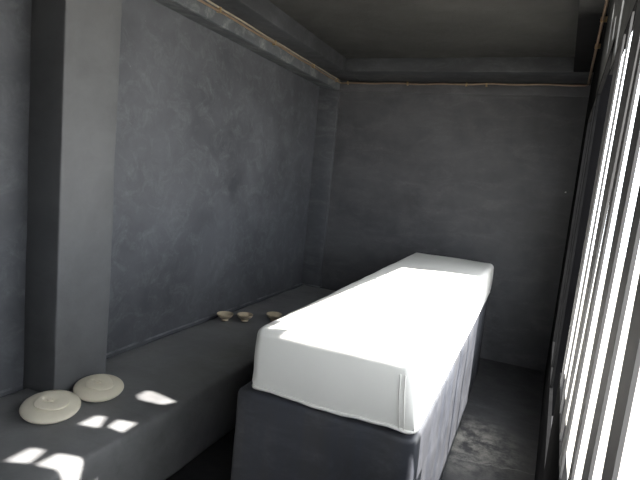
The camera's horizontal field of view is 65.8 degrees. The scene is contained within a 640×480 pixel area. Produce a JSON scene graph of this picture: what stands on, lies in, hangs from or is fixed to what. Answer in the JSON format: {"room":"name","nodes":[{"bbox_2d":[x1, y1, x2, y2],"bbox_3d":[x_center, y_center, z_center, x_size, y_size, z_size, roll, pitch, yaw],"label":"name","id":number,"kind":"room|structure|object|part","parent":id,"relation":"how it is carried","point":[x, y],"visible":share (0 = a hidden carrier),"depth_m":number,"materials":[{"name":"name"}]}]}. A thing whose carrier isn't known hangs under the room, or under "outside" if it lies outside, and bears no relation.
{"room":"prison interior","nodes":[
{"label":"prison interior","id":0,"kind":"room"},
{"bbox_2d":[0,0,319,397],"bbox_3d":[-1.246,-0.295,2.299,0.270,2.500,5.655,9,8,23],"label":"wall","id":1,"kind":"structure","parent":0,"point":[215,138],"depth_m":2.91,"materials":[{"name":"paint"}]},
{"bbox_2d":[23,0,121,391],"bbox_3d":[-1.081,-0.272,2.143,0.225,1.953,0.284,9,8,23],"label":"pillar","id":2,"kind":"structure","parent":1,"relation":"attached to","point":[75,44],"depth_m":2.06,"materials":[{"name":"grey paint"}]},
{"bbox_2d":[154,0,339,89],"bbox_3d":[-0.949,-1.199,2.121,0.222,0.088,5.305,9,8,23],"label":"trim","id":3,"kind":"structure","parent":1,"relation":"attached to","point":[196,11],"depth_m":3.06,"materials":[{"name":"paint"}]},
{"bbox_2d":[210,0,358,80],"bbox_3d":[-0.919,-1.315,2.098,0.552,0.160,5.312,9,8,23],"label":"trim","id":4,"kind":"structure","parent":1,"relation":"attached to","point":[264,16],"depth_m":3.17,"materials":[{"name":"paint"}]},
{"bbox_2d":[166,358,567,479],"bbox_3d":[-0.336,1.154,2.024,2.540,0.120,5.655,9,8,23],"label":"floor","id":5,"kind":"structure","parent":0,"point":[497,436],"depth_m":2.82,"materials":[{"name":"paint"}]},
{"bbox_2d":[0,285,335,479],"bbox_3d":[-0.929,0.836,2.255,0.647,0.345,5.250,9,8,23],"label":"bench","id":6,"kind":"object","parent":5,"relation":"on","point":[178,398],"visible":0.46,"depth_m":2.17,"materials":[{"name":"paint"}]},
{"bbox_2d":[19,390,80,424],"bbox_3d":[-1.062,0.654,1.950,0.215,0.069,0.213,1,9,-33],"label":"lidded dish","id":7,"kind":"object","parent":6,"relation":"on","point":[50,406],"visible":1,"depth_m":1.91,"materials":[{"name":"beige ceramic"}]},
{"bbox_3d":[-1.052,0.639,1.949,0.121,0.019,0.122,10,15,2],"label":"lid","id":8,"kind":"part","parent":7,"relation":"part of","materials":[{"name":"beige ceramic"}]},
{"bbox_2d":[73,374,123,401],"bbox_3d":[-0.961,0.639,2.149,0.203,0.068,0.201,1,9,-33],"label":"lidded dish","id":9,"kind":"object","parent":6,"relation":"on","point":[96,387],"visible":0.99,"depth_m":2.11,"materials":[{"name":"beige ceramic"}]},
{"bbox_3d":[-0.951,0.624,2.147,0.115,0.019,0.115,12,15,7],"label":"lid","id":10,"kind":"part","parent":9,"relation":"part of","materials":[{"name":"beige ceramic"}]},
{"bbox_2d":[217,311,233,320],"bbox_3d":[-0.648,0.523,3.373,0.113,0.047,0.113,9,8,23],"label":"bowl","id":11,"kind":"object","parent":6,"relation":"on","point":[224,315],"visible":1,"depth_m":3.38,"materials":[{"name":"beige ceramic"}]},
{"bbox_2d":[237,312,252,321],"bbox_3d":[-0.517,0.533,3.401,0.111,0.046,0.111,1,9,-34],"label":"bowl","id":12,"kind":"object","parent":6,"relation":"on","point":[244,316],"visible":1,"depth_m":3.39,"materials":[{"name":"beige ceramic"}]},
{"bbox_2d":[266,311,281,320],"bbox_3d":[-0.324,0.541,3.480,0.113,0.047,0.113,5,7,-2],"label":"bowl","id":13,"kind":"object","parent":6,"relation":"on","point":[272,315],"visible":0.97,"depth_m":3.49,"materials":[{"name":"beige ceramic"}]},
{"bbox_2d":[231,297,487,479],"bbox_3d":[0.463,0.761,2.747,0.630,0.624,2.489,9,8,23],"label":"table base","id":14,"kind":"object","parent":5,"relation":"on","point":[276,437],"visible":0.5,"depth_m":1.63,"materials":[{"name":"paint"}]},
{"bbox_2d":[252,253,493,433],"bbox_3d":[0.523,0.338,2.700,0.620,0.229,2.516,9,8,23],"label":"tablecloth","id":15,"kind":"object","parent":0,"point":[380,348],"visible":1,"depth_m":1.66,"materials":[{"name":"white fabric"}]},
{"bbox_2d":[269,0,579,57],"bbox_3d":[-0.101,-1.276,1.718,2.540,0.120,5.655,9,8,23],"label":"ceiling","id":16,"kind":"structure","parent":0,"point":[352,28],"depth_m":3.01,"materials":[{"name":"paint"}]},
{"bbox_2d":[321,84,588,371],"bbox_3d":[0.981,-0.334,4.309,2.230,2.500,0.200,9,8,23],"label":"wall","id":17,"kind":"structure","parent":0,"point":[479,178],"depth_m":4.08,"materials":[{"name":"paint"}]},
{"bbox_2d":[301,87,339,287],"bbox_3d":[0.000,-0.480,4.621,0.222,1.951,0.093,9,8,23],"label":"trim","id":18,"kind":"structure","parent":17,"relation":"attached to","point":[328,101],"depth_m":4.57,"materials":[{"name":"paint"}]},
{"bbox_2d":[339,81,590,96],"bbox_3d":[1.100,-1.248,4.087,2.092,0.092,0.075,9,8,23],"label":"trim","id":19,"kind":"structure","parent":17,"relation":"attached to","point":[505,90],"depth_m":4.00,"materials":[{"name":"paint"}]},
{"bbox_2d":[345,57,593,84],"bbox_3d":[1.124,-1.341,3.864,1.903,0.156,0.450,9,8,23],"label":"ceiling beam","id":20,"kind":"structure","parent":17,"relation":"attached to","point":[512,70],"depth_m":3.71,"materials":[{"name":"paint"}]},
{"bbox_2d":[534,0,637,479],"bbox_3d":[0.789,0.085,1.499,0.014,2.337,5.361,9,8,25],"label":"window frame","id":21,"kind":"structure","parent":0,"point":[549,449],"depth_m":1.98,"materials":[{"name":"paint"}]},
{"bbox_2d":[197,0,608,86],"bbox_3d":[0.124,-1.089,1.844,1.988,0.039,4.837,9,8,23],"label":"copper pipe","id":22,"kind":"object","parent":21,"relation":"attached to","point":[603,19],"visible":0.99,"depth_m":3.56,"materials":[{"name":"metal"}]},
{"bbox_2d":[206,0,339,80],"bbox_3d":[-0.777,-1.233,2.197,0.010,0.016,4.787,9,8,23],"label":"cable","id":23,"kind":"object","parent":22,"relation":"attached to","point":[209,1],"visible":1,"depth_m":3.16,"materials":[{"name":"metal"}]},
{"bbox_2d":[552,107,594,366],"bbox_3d":[1.286,0.005,2.514,0.010,1.332,0.028,9,8,23],"label":"upright","id":24,"kind":"object","parent":21,"relation":"in","point":[591,123],"visible":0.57,"depth_m":2.50,"materials":[{"name":"paint"}]},
{"bbox_2d":[550,94,599,387],"bbox_3d":[1.146,0.028,2.227,0.010,1.332,0.028,9,8,23],"label":"upright","id":25,"kind":"object","parent":21,"relation":"in","point":[598,95],"visible":1,"depth_m":2.21,"materials":[{"name":"paint"}]},
{"bbox_2d":[573,0,611,71],"bbox_3d":[0.845,-1.050,1.324,0.429,0.150,5.255,9,8,23],"label":"trim","id":26,"kind":"structure","parent":21,"relation":"attached to","point":[590,11],"depth_m":2.56,"materials":[{"name":"paint"}]},
{"bbox_2d":[560,34,625,387],"bbox_3d":[0.694,-0.016,1.279,0.004,0.916,0.302,9,8,25],"label":"slat","id":27,"kind":"object","parent":21,"relation":"in","point":[621,47],"visible":1,"depth_m":1.25,"materials":[{"name":"grey paint"}]},
{"bbox_2d":[560,10,634,413],"bbox_3d":[0.616,-0.003,1.119,0.004,0.916,0.236,9,8,25],"label":"slat","id":28,"kind":"object","parent":21,"relation":"in","point":[633,12],"visible":1,"depth_m":1.08,"materials":[{"name":"grey paint"}]},
{"bbox_2d":[559,0,639,440],"bbox_3d":[0.519,0.013,0.922,0.004,0.916,0.375,9,8,25],"label":"slat","id":29,"kind":"object","parent":21,"relation":"in","point":[635,40],"visible":1,"depth_m":0.90,"materials":[{"name":"grey paint"}]},
{"bbox_2d":[559,47,639,478],"bbox_3d":[0.477,0.019,0.835,0.004,0.916,0.298,9,8,25],"label":"slat","id":30,"kind":"object","parent":21,"relation":"in","point":[637,68],"visible":1,"depth_m":0.82,"materials":[{"name":"grey paint"}]},
{"bbox_2d":[568,92,639,479],"bbox_3d":[0.388,0.034,0.653,0.004,0.916,0.222,9,8,25],"label":"slat","id":31,"kind":"object","parent":21,"relation":"in","point":[634,148],"visible":1,"depth_m":0.66,"materials":[{"name":"grey paint"}]},
{"bbox_2d":[581,183,639,479],"bbox_3d":[0.328,0.043,0.531,0.004,0.916,0.193,9,8,25],"label":"slat","id":32,"kind":"object","parent":21,"relation":"in","point":[634,236],"visible":1,"depth_m":0.53,"materials":[{"name":"grey paint"}]},
{"bbox_2d":[601,271,639,479],"bbox_3d":[0.267,0.053,0.406,0.004,0.916,0.113,9,8,25],"label":"slat","id":33,"kind":"object","parent":21,"relation":"in","point":[630,369],"visible":1,"depth_m":0.42,"materials":[{"name":"grey paint"}]},
{"label":"outside","id":34,"kind":"structure","parent":0,"visible":0},
{"bbox_2d":[542,67,612,415],"bbox_3d":[1.624,0.029,3.135,0.089,2.402,0.223,9,8,23],"label":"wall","id":35,"kind":"structure","parent":34,"point":[604,97],"depth_m":3.02,"materials":[{"name":"paint"}]},
{"bbox_2d":[564,255,639,479],"bbox_3d":[7.790,2.217,0.620,13.659,0.120,25.000,9,8,23],"label":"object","id":36,"kind":"structure","parent":35,"relation":"attached to","point":[630,462],"depth_m":3.92,"materials":[{"name":"white"}]}
]}

